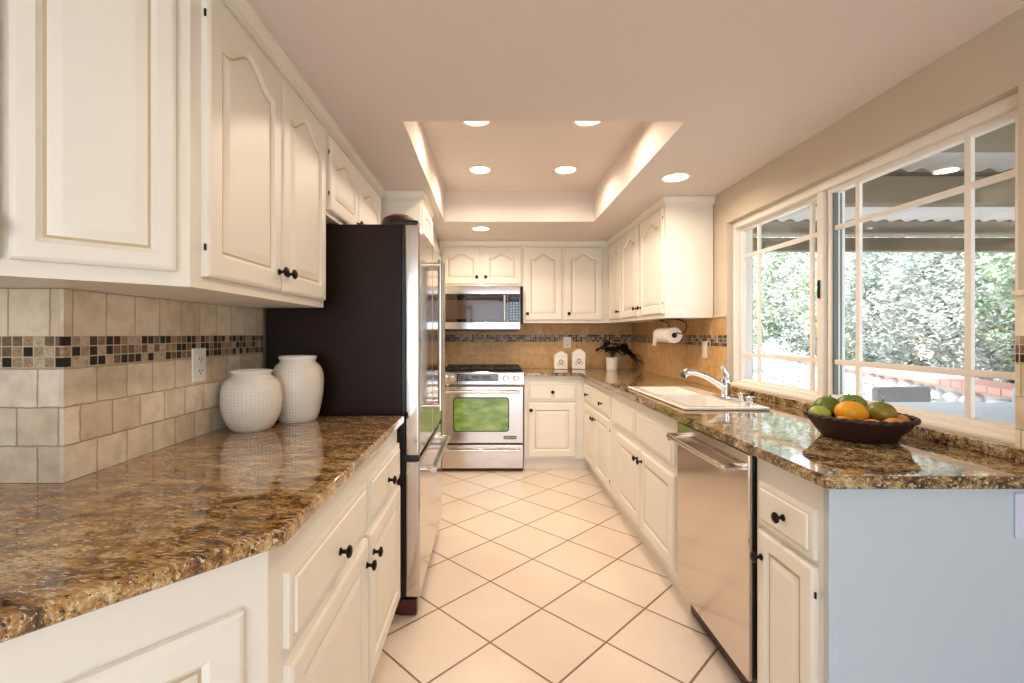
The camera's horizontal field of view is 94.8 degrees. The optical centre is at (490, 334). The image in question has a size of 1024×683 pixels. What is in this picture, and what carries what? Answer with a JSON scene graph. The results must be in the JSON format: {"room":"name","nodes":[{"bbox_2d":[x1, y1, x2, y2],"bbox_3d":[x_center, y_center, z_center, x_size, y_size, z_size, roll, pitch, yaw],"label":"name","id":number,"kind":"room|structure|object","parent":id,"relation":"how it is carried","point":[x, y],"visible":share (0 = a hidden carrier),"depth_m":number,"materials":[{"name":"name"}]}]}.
{"room":"kitchen","nodes":[
{"label":"kitchen","id":0,"kind":"room"},
{"bbox_2d":[0,288,266,447],"bbox_3d":[-2.015,0.175,3.054,1.970,2.190,3.843,0,0,0],"label":"wall","id":1,"kind":"structure","parent":0,"point":[263,309],"depth_m":2.13,"materials":[{"name":"beige tile"}]},
{"bbox_2d":[0,289,59,482],"bbox_3d":[-1.415,0.123,1.127,0.770,0.463,0.010,0,0,0],"label":"tile backsplash","id":2,"kind":"structure","parent":1,"relation":"attached to","point":[29,318],"depth_m":1.12,"materials":[{"name":"tile"}]},
{"bbox_2d":[0,0,189,287],"bbox_3d":[-1.022,-0.514,0.980,0.620,0.808,0.386,0,0,-44],"label":"upper cabinet","id":3,"kind":"object","parent":1,"relation":"attached to","point":[95,94],"visible":1,"depth_m":0.96,"materials":[{"name":"beige wood"}]},
{"bbox_2d":[60,289,262,482],"bbox_3d":[-1.025,0.123,1.611,0.010,0.463,0.978,0,0,0],"label":"tile backsplash","id":4,"kind":"structure","parent":1,"relation":"attached to","point":[128,392],"depth_m":1.36,"materials":[{"name":"tile"}]},
{"bbox_2d":[192,348,205,382],"bbox_3d":[-1.015,0.107,1.637,0.010,0.117,0.075,0,0,0],"label":"wall outlet","id":5,"kind":"object","parent":4,"relation":"attached to","point":[198,354],"visible":1,"depth_m":1.63,"materials":[{"name":"white plastic"}]},
{"bbox_2d":[197,355,203,362],"bbox_3d":[-1.012,0.086,1.637,0.003,0.028,0.032,0,0,0],"label":"socket","id":6,"kind":"object","parent":5,"relation":"attached to","point":[200,358],"depth_m":1.64,"materials":[{"name":"grey plastic"}]},
{"bbox_2d":[197,367,203,374],"bbox_3d":[-1.012,0.128,1.637,0.003,0.028,0.032,0,0,0],"label":"socket","id":7,"kind":"object","parent":5,"relation":"attached to","point":[200,370],"depth_m":1.64,"materials":[{"name":"grey plastic"}]},
{"bbox_2d":[56,0,325,307],"bbox_3d":[-0.837,-0.514,1.529,0.376,0.808,0.872,0,0,0],"label":"upper cabinet","id":8,"kind":"object","parent":1,"relation":"attached to","point":[258,152],"visible":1,"depth_m":1.32,"materials":[{"name":"beige wood"}]},
{"bbox_2d":[221,0,385,198],"bbox_3d":[-0.871,-0.892,1.645,0.846,0.052,2.624,0,0,25],"label":"trim","id":9,"kind":"structure","parent":1,"relation":"attached to","point":[245,14],"depth_m":1.63,"materials":[{"name":"white wood"}]},
{"bbox_2d":[323,127,380,223],"bbox_3d":[-0.837,-0.713,2.485,0.376,0.410,1.030,0,0,0],"label":"upper cabinet","id":10,"kind":"object","parent":1,"relation":"attached to","point":[350,199],"visible":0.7,"depth_m":2.21,"materials":[{"name":"beige wood"}]},
{"bbox_2d":[370,458,741,682],"bbox_3d":[-0.720,1.320,1.248,4.760,0.100,7.695,0,0,0],"label":"floor","id":11,"kind":"structure","parent":0,"point":[532,575],"depth_m":2.23,"materials":[{"name":"tile"}]},
{"bbox_2d":[0,551,266,682],"bbox_3d":[-0.710,0.830,0.706,0.598,0.880,0.372,0,0,0],"label":"base cabinet","id":12,"kind":"object","parent":11,"relation":"on","point":[210,626],"visible":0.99,"depth_m":0.74,"materials":[{"name":"beige wood"}]},
{"bbox_2d":[267,430,399,682],"bbox_3d":[-0.684,0.830,1.457,0.651,0.880,1.186,0,0,0],"label":"base cabinet","id":13,"kind":"object","parent":11,"relation":"on","point":[333,588],"visible":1,"depth_m":1.24,"materials":[{"name":"beige wood"}]},
{"bbox_2d":[0,416,403,642],"bbox_3d":[-1.089,0.372,1.278,1.423,0.033,1.563,0,0,0],"label":"countertop","id":14,"kind":"structure","parent":13,"relation":"on","point":[210,501],"depth_m":0.94,"materials":[{"name":"brown stone"}]},
{"bbox_2d":[219,369,282,432],"bbox_3d":[-0.893,0.244,1.755,0.210,0.222,0.210,0,0,0],"label":"ceramic vase","id":15,"kind":"object","parent":14,"relation":"on","point":[250,400],"visible":1,"depth_m":1.68,"materials":[{"name":"beige ceramic"}]},
{"bbox_2d":[272,355,323,422],"bbox_3d":[-0.799,0.223,1.945,0.204,0.266,0.204,0,0,0],"label":"ceramic vase","id":16,"kind":"object","parent":14,"relation":"on","point":[301,378],"visible":0.94,"depth_m":1.87,"materials":[{"name":"beige ceramic"}]},
{"bbox_2d":[267,220,449,614],"bbox_3d":[-0.633,0.378,2.565,0.754,1.785,0.910,0,0,0],"label":"refrigerator","id":17,"kind":"object","parent":11,"relation":"on","point":[377,337],"visible":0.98,"depth_m":2.11,"materials":[{"name":"black"}]},
{"bbox_2d":[381,214,414,223],"bbox_3d":[-0.455,-0.540,2.330,0.198,0.090,0.198,0,0,0],"label":"wooden bowl","id":18,"kind":"object","parent":17,"relation":"on","point":[386,219],"visible":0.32,"depth_m":2.26,"materials":[{"name":"brown wood"}]},
{"bbox_2d":[381,199,432,244],"bbox_3d":[-0.710,0.176,3.300,0.611,2.188,0.530,0,0,0],"label":"tall cabinet","id":19,"kind":"object","parent":11,"relation":"on","point":[415,209],"visible":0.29,"depth_m":3.04,"materials":[{"name":"beige wood"}]},
{"bbox_2d":[382,190,434,219],"bbox_3d":[-0.562,-0.892,3.284,0.276,0.052,0.569,0,0,0],"label":"trim","id":20,"kind":"structure","parent":19,"relation":"attached to","point":[421,195],"depth_m":3.02,"materials":[{"name":"white wood"}]},
{"bbox_2d":[433,233,441,444],"bbox_3d":[-0.740,0.176,4.265,0.541,2.188,1.380,0,0,0],"label":"tall cabinet","id":21,"kind":"object","parent":11,"relation":"on","point":[435,241],"visible":0.16,"depth_m":4.48,"materials":[{"name":"beige wood"}]},
{"bbox_2d":[442,364,523,470],"bbox_3d":[-0.079,0.793,4.613,0.764,0.954,0.694,0,0,0],"label":"range","id":22,"kind":"object","parent":11,"relation":"on","point":[482,413],"visible":0.98,"depth_m":4.32,"materials":[{"name":"silver metal"}]},
{"bbox_2d":[446,367,521,370],"bbox_3d":[-0.079,0.356,4.678,0.764,0.018,0.554,0,0,0],"label":"cooktop","id":23,"kind":"object","parent":22,"relation":"in","point":[447,368],"depth_m":4.43,"materials":[{"name":"black metal"}]},
{"bbox_2d":[523,376,584,468],"bbox_3d":[0.593,0.830,4.644,0.565,0.880,0.631,0,0,0],"label":"base cabinet","id":24,"kind":"object","parent":11,"relation":"on","point":[553,406],"visible":0.98,"depth_m":4.37,"materials":[{"name":"beige wood"}]},
{"bbox_2d":[584,379,618,509],"bbox_3d":[1.155,0.830,3.928,0.661,0.880,1.105,0,0,0],"label":"base cabinet","id":25,"kind":"object","parent":11,"relation":"on","point":[598,422],"visible":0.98,"depth_m":3.74,"materials":[{"name":"beige wood"}]},
{"bbox_2d":[521,368,1023,488],"bbox_3d":[0.899,0.353,3.067,1.189,0.071,3.791,0,0,0],"label":"countertop","id":26,"kind":"structure","parent":25,"relation":"on","point":[782,436],"depth_m":1.45,"materials":[{"name":"brown stone"}]},
{"bbox_2d":[553,351,567,368],"bbox_3d":[0.712,0.266,4.830,0.141,0.180,0.126,0,0,0],"label":"canister","id":27,"kind":"object","parent":26,"relation":"on","point":[560,359],"visible":1,"depth_m":4.77,"materials":[{"name":"white ceramic"}]},
{"bbox_2d":[570,349,585,368],"bbox_3d":[0.893,0.253,4.830,0.141,0.205,0.126,0,0,0],"label":"canister","id":28,"kind":"object","parent":26,"relation":"on","point":[577,356],"visible":1,"depth_m":4.77,"materials":[{"name":"white ceramic"}]},
{"bbox_2d":[595,340,643,369],"bbox_3d":[1.257,0.205,4.683,0.475,0.300,0.313,0,0,0],"label":"potted plant","id":29,"kind":"object","parent":26,"relation":"on","point":[621,348],"visible":0.99,"depth_m":4.63,"materials":[{"name":"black plant"}]},
{"bbox_2d":[628,386,769,409],"bbox_3d":[1.103,0.435,2.640,0.405,0.186,0.900,0,0,0],"label":"sink","id":30,"kind":"object","parent":26,"relation":"in","point":[682,397],"visible":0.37,"depth_m":2.62,"materials":[{"name":"white ceramic"}]},
{"bbox_2d":[737,393,745,402],"bbox_3d":[1.262,0.319,2.365,0.040,0.046,0.040,0,0,0],"label":"soap dispenser","id":31,"kind":"object","parent":30,"relation":"on","point":[741,395],"visible":0.96,"depth_m":2.35,"materials":[{"name":"silver metal"}]},
{"bbox_2d":[745,396,755,404],"bbox_3d":[1.262,0.323,2.285,0.048,0.038,0.048,0,0,0],"label":"air gap","id":32,"kind":"object","parent":30,"relation":"on","point":[750,400],"visible":1,"depth_m":2.27,"materials":[{"name":"silver metal"}]},
{"bbox_2d":[679,366,738,400],"bbox_3d":[1.141,0.254,2.500,0.277,0.175,0.200,0,0,0],"label":"faucet","id":33,"kind":"object","parent":26,"relation":"on","point":[724,384],"visible":0.98,"depth_m":2.48,"materials":[{"name":"silver metal"}]},
{"bbox_2d":[802,407,920,443],"bbox_3d":[1.262,0.313,1.615,0.322,0.084,0.321,0,0,0],"label":"fruit bowl","id":34,"kind":"object","parent":26,"relation":"on","point":[843,429],"visible":0.72,"depth_m":1.51,"materials":[{"name":"brown wood"}]},
{"bbox_2d":[808,404,831,416],"bbox_3d":[1.154,0.277,1.650,0.074,0.062,0.063,0,0,-9],"label":"lime","id":35,"kind":"object","parent":34,"relation":"in","point":[820,410],"visible":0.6,"depth_m":1.63,"materials":[{"name":"green food"}]},
{"bbox_2d":[812,395,838,416],"bbox_3d":[1.216,0.261,1.700,0.103,0.086,0.087,0,0,-8],"label":"mango","id":36,"kind":"object","parent":34,"relation":"in","point":[829,402],"visible":0.57,"depth_m":1.67,"materials":[{"name":"green food"}]},
{"bbox_2d":[834,400,868,420],"bbox_3d":[1.227,0.265,1.600,0.098,0.085,0.091,0,0,30],"label":"orange","id":37,"kind":"object","parent":34,"relation":"in","point":[854,410],"visible":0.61,"depth_m":1.57,"materials":[{"name":"orange food"}]},
{"bbox_2d":[837,393,867,406],"bbox_3d":[1.283,0.248,1.675,0.099,0.078,0.081,0,0,21],"label":"mango","id":38,"kind":"object","parent":34,"relation":"in","point":[850,397],"visible":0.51,"depth_m":1.66,"materials":[{"name":"green food"}]},
{"bbox_2d":[866,399,897,421],"bbox_3d":[1.327,0.263,1.600,0.087,0.084,0.087,0,0,33],"label":"mango","id":39,"kind":"object","parent":34,"relation":"in","point":[880,411],"visible":0.65,"depth_m":1.57,"materials":[{"name":"green food"}]},
{"bbox_2d":[884,418,906,438],"bbox_3d":[1.312,0.307,1.530,0.070,0.070,0.070,0,0,0],"label":"orange","id":40,"kind":"object","parent":34,"relation":"in","point":[890,420],"visible":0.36,"depth_m":1.52,"materials":[{"name":"orange food"}]},
{"bbox_2d":[897,414,910,421],"bbox_3d":[1.374,0.301,1.580,0.064,0.064,0.064,0,0,0],"label":"orange","id":41,"kind":"object","parent":34,"relation":"in","point":[901,417],"visible":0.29,"depth_m":1.56,"materials":[{"name":"orange food"}]},
{"bbox_2d":[612,391,690,609],"bbox_3d":[1.155,0.830,2.761,0.661,0.880,1.223,0,0,0],"label":"base cabinet","id":42,"kind":"object","parent":11,"relation":"on","point":[644,459],"visible":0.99,"depth_m":2.57,"materials":[{"name":"beige wood"}]},
{"bbox_2d":[666,422,756,682],"bbox_3d":[1.122,0.832,1.847,0.666,0.867,0.594,0,0,0],"label":"dishwasher","id":43,"kind":"object","parent":11,"relation":"on","point":[717,480],"visible":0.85,"depth_m":1.74,"materials":[{"name":"silver metal"}]},
{"bbox_2d":[750,457,823,682],"bbox_3d":[1.155,0.830,1.389,0.661,0.880,0.314,0,0,0],"label":"base cabinet","id":44,"kind":"object","parent":11,"relation":"on","point":[789,558],"visible":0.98,"depth_m":1.35,"materials":[{"name":"beige wood"}]},
{"bbox_2d":[824,488,1023,682],"bbox_3d":[1.179,0.830,1.219,0.623,0.880,0.026,0,0,0],"label":"end panel","id":45,"kind":"object","parent":11,"relation":"on","point":[921,585],"visible":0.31,"depth_m":1.21,"materials":[{"name":"blue"}]},
{"bbox_2d":[1014,493,1023,538],"bbox_3d":[1.385,0.467,1.207,0.075,0.117,0.010,0,0,0],"label":"wall switch","id":46,"kind":"object","parent":45,"relation":"attached to","point":[1018,497],"visible":1,"depth_m":1.21,"materials":[{"name":"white plastic"}]},
{"bbox_2d":[520,289,631,367],"bbox_3d":[0.255,0.175,5.035,2.810,2.190,0.120,0,0,0],"label":"wall","id":47,"kind":"structure","parent":0,"point":[520,289],"depth_m":4.97,"materials":[{"name":"beige paint"}]},
{"bbox_2d":[439,247,522,288],"bbox_3d":[-0.099,-0.697,4.782,0.832,0.443,0.376,0,0,0],"label":"upper cabinet","id":48,"kind":"object","parent":47,"relation":"attached to","point":[463,265],"visible":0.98,"depth_m":4.63,"materials":[{"name":"beige wood"}]},
{"bbox_2d":[445,285,519,330],"bbox_3d":[-0.102,-0.251,4.731,0.768,0.442,0.457,0,0,0],"label":"microwave","id":49,"kind":"object","parent":48,"relation":"attached to","point":[467,307],"visible":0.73,"depth_m":4.54,"materials":[{"name":"silver metal"}]},
{"bbox_2d":[445,324,630,367],"bbox_3d":[0.352,0.123,4.970,2.264,0.463,0.009,0,0,0],"label":"tile backsplash","id":50,"kind":"structure","parent":47,"relation":"attached to","point":[532,345],"depth_m":4.96,"materials":[{"name":"tile"}]},
{"bbox_2d":[563,337,570,347],"bbox_3d":[0.805,0.087,4.960,0.080,0.117,0.010,0,0,0],"label":"wall outlet","id":51,"kind":"object","parent":50,"relation":"attached to","point":[566,340],"visible":1,"depth_m":4.96,"materials":[{"name":"white plastic"}]},
{"bbox_2d":[521,247,608,323],"bbox_3d":[0.743,-0.514,4.782,0.850,0.808,0.376,0,0,0],"label":"upper cabinet","id":52,"kind":"object","parent":47,"relation":"attached to","point":[562,285],"visible":0.99,"depth_m":4.63,"materials":[{"name":"beige wood"}]},
{"bbox_2d":[248,0,1023,241],"bbox_3d":[-0.720,-1.105,1.248,4.760,0.370,7.695,0,0,0],"label":"ceiling","id":53,"kind":"structure","parent":0,"point":[715,92],"depth_m":1.73,"materials":[{"name":"beige paint"}]},
{"bbox_2d":[462,122,491,126],"bbox_3d":[-0.078,-1.167,2.560,0.172,0.006,0.172,0,0,0],"label":"recessed light","id":54,"kind":"object","parent":53,"relation":"in","point":[472,124],"visible":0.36,"depth_m":2.60,"materials":[{"name":"beige"}]},
{"bbox_2d":[468,165,491,173],"bbox_3d":[-0.078,-1.167,3.340,0.172,0.006,0.172,0,0,0],"label":"recessed light","id":55,"kind":"object","parent":53,"relation":"in","point":[477,169],"visible":1,"depth_m":3.33,"materials":[{"name":"beige"}]},
{"bbox_2d":[471,226,490,230],"bbox_3d":[-0.087,-0.917,4.090,0.172,0.006,0.172,0,0,0],"label":"recessed light","id":56,"kind":"object","parent":53,"relation":"in","point":[477,228],"visible":1,"depth_m":4.08,"materials":[{"name":"beige"}]},
{"bbox_2d":[553,165,577,173],"bbox_3d":[0.530,-1.167,3.340,0.172,0.006,0.172,0,0,0],"label":"recessed light","id":57,"kind":"object","parent":53,"relation":"in","point":[565,169],"visible":1,"depth_m":3.33,"materials":[{"name":"beige"}]},
{"bbox_2d":[573,122,601,126],"bbox_3d":[0.530,-1.167,2.560,0.172,0.006,0.172,0,0,0],"label":"recessed light","id":58,"kind":"object","parent":53,"relation":"in","point":[580,124],"visible":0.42,"depth_m":2.61,"materials":[{"name":"beige"}]},
{"bbox_2d":[660,172,690,182],"bbox_3d":[1.080,-0.917,2.754,0.172,0.006,0.172,0,0,0],"label":"recessed light","id":59,"kind":"object","parent":53,"relation":"in","point":[677,176],"visible":1,"depth_m":2.75,"materials":[{"name":"beige"}]},
{"bbox_2d":[636,7,1023,445],"bbox_3d":[1.577,0.175,1.188,0.165,2.190,7.575,0,0,0],"label":"wall","id":60,"kind":"structure","parent":0,"point":[986,69],"depth_m":1.75,"materials":[{"name":"beige paint"}]},
{"bbox_2d":[604,205,712,323],"bbox_3d":[1.304,-0.514,4.061,0.371,0.808,1.823,0,0,0],"label":"upper cabinet","id":61,"kind":"object","parent":60,"relation":"attached to","point":[662,268],"visible":1,"depth_m":3.17,"materials":[{"name":"beige wood"}]},
{"bbox_2d":[439,196,715,246],"bbox_3d":[0.489,-0.892,3.882,2.008,0.052,1.526,0,0,0],"label":"trim","id":62,"kind":"structure","parent":61,"relation":"attached to","point":[661,202],"depth_m":4.61,"materials":[{"name":"white wood"}]},
{"bbox_2d":[653,319,686,337],"bbox_3d":[1.319,-0.036,3.479,0.129,0.155,0.342,0,0,0],"label":"paper towel holder","id":63,"kind":"object","parent":61,"relation":"attached to","point":[674,335],"visible":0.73,"depth_m":3.35,"materials":[{"name":"brown metal"}]},
{"bbox_2d":[652,327,681,345],"bbox_3d":[1.302,0.020,3.485,0.118,0.136,0.282,0,0,0],"label":"paper towel roll","id":64,"kind":"object","parent":63,"relation":"hanging from","point":[662,335],"visible":0.97,"depth_m":3.38,"materials":[{"name":"white paper"}]},
{"bbox_2d":[632,315,726,388],"bbox_3d":[1.486,0.116,3.971,0.017,0.479,1.985,0,0,0],"label":"tile backsplash","id":65,"kind":"structure","parent":60,"relation":"attached to","point":[666,359],"depth_m":3.57,"materials":[{"name":"tile"}]},
{"bbox_2d":[702,341,706,357],"bbox_3d":[1.480,0.105,3.260,0.010,0.117,0.075,0,0,0],"label":"wall switch","id":66,"kind":"object","parent":65,"relation":"attached to","point":[704,343],"visible":1,"depth_m":3.25,"materials":[{"name":"white plastic"}]},
{"bbox_2d":[732,92,1017,442],"bbox_3d":[1.575,-0.195,2.155,0.130,1.020,1.644,0,0,0],"label":"window","id":67,"kind":"structure","parent":60,"relation":"in","point":[829,195],"depth_m":2.04,"materials":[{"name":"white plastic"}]},
{"bbox_2d":[1012,290,1023,447],"bbox_3d":[1.485,0.116,1.192,0.020,0.479,0.283,0,0,0],"label":"tile backsplash","id":68,"kind":"structure","parent":60,"relation":"attached to","point":[1019,294],"depth_m":1.32,"materials":[{"name":"tile"}]},
{"label":"outside","id":69,"kind":"structure","parent":0,"visible":0},
{"bbox_2d":[753,359,1002,385],"bbox_3d":[4.000,1.440,5.000,36.000,0.100,42.000,0,0,0],"label":"ground","id":70,"kind":"structure","parent":69,"point":[764,377],"depth_m":15.82,"materials":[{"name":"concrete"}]},
{"bbox_2d":[753,237,804,352],"bbox_3d":[9.004,-2.085,17.971,5.758,6.977,6.006,0,0,16],"label":"leafy tree","id":71,"kind":"object","parent":70,"relation":"on","point":[771,255],"visible":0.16,"depth_m":16.14,"materials":[{"name":"green plant"}]},
{"bbox_2d":[753,237,873,355],"bbox_3d":[12.021,-1.243,17.107,4.457,5.285,4.281,0,0,38],"label":"shrub","id":72,"kind":"object","parent":70,"relation":"on","point":[779,341],"visible":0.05,"depth_m":17.36,"materials":[{"name":"green plant"}]},
{"bbox_2d":[763,237,898,358],"bbox_3d":[10.815,-0.995,14.766,3.775,4.787,3.896,0,0,17],"label":"shrub","id":73,"kind":"object","parent":70,"relation":"on","point":[796,258],"visible":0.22,"depth_m":14.96,"materials":[{"name":"green plant"}]},
{"bbox_2d":[785,237,963,362],"bbox_3d":[9.756,-0.882,12.114,3.795,4.560,3.651,0,0,-30],"label":"shrub","id":74,"kind":"object","parent":70,"relation":"on","point":[806,314],"visible":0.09,"depth_m":12.38,"materials":[{"name":"green plant"}]},
{"bbox_2d":[753,122,1014,251],"bbox_3d":[3.950,0.130,2.350,4.500,2.520,5.100,0,0,0],"label":"patio cover","id":75,"kind":"object","parent":70,"relation":"on","point":[942,171],"visible":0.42,"depth_m":3.94,"materials":[{"name":"beige metal"}]},
{"bbox_2d":[762,351,1014,401],"bbox_3d":[7.055,0.986,9.151,0.510,0.832,13.782,0,0,19],"label":"wall","id":76,"kind":"structure","parent":70,"relation":"on","point":[944,387],"depth_m":7.18,"materials":[{"name":"grey"}]},
{"bbox_2d":[872,386,930,401],"bbox_3d":[3.470,0.920,4.300,0.640,0.940,0.640,0,0,-9],"label":"patio chair","id":77,"kind":"object","parent":70,"relation":"on","point":[902,393],"visible":0.06,"depth_m":3.98,"materials":[{"name":"grey wicker"}]},
{"bbox_2d":[845,237,1005,374],"bbox_3d":[8.775,-0.781,9.529,3.526,4.358,3.475,0,0,-22],"label":"shrub","id":78,"kind":"object","parent":70,"relation":"on","point":[871,336],"visible":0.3,"depth_m":9.40,"materials":[{"name":"green plant"}]},
{"bbox_2d":[845,237,1006,366],"bbox_3d":[13.917,-1.845,14.632,5.550,6.494,5.311,0,0,-6],"label":"leafy tree","id":79,"kind":"object","parent":70,"relation":"on","point":[944,237],"visible":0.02,"depth_m":14.17,"materials":[{"name":"green plant"}]},
{"bbox_2d":[872,237,1014,383],"bbox_3d":[7.904,-0.695,7.077,3.355,4.185,3.251,0,0,40],"label":"shrub","id":80,"kind":"object","parent":70,"relation":"on","point":[948,327],"visible":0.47,"depth_m":7.37,"materials":[{"name":"green plant"}]},
{"bbox_2d":[885,402,1014,424],"bbox_3d":[3.662,0.963,2.950,1.163,0.855,1.520,0,0,0],"label":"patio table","id":81,"kind":"object","parent":70,"relation":"on","point":[1002,412],"visible":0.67,"depth_m":3.38,"materials":[{"name":"white"}]},
{"bbox_2d":[916,269,1004,368],"bbox_3d":[24.000,-1.410,20.000,8.800,5.600,7.200,0,0,29],"label":"neighbouring house","id":82,"kind":"structure","parent":70,"relation":"on","point":[960,269],"depth_m":19.18,"materials":[{"name":"beige"}]},
{"bbox_2d":[959,237,1014,365],"bbox_3d":[7.002,-0.641,4.807,3.231,4.076,3.352,0,0,-7],"label":"shrub","id":83,"kind":"object","parent":70,"relation":"on","point":[997,260],"visible":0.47,"depth_m":5.63,"materials":[{"name":"green plant"}]},
{"bbox_2d":[1012,388,1014,401],"bbox_3d":[4.740,0.920,4.150,0.640,0.940,0.640,0,0,17],"label":"patio chair","id":84,"kind":"object","parent":70,"relation":"on","point":[1013,389],"visible":0.05,"depth_m":3.97,"materials":[{"name":"grey wicker"}]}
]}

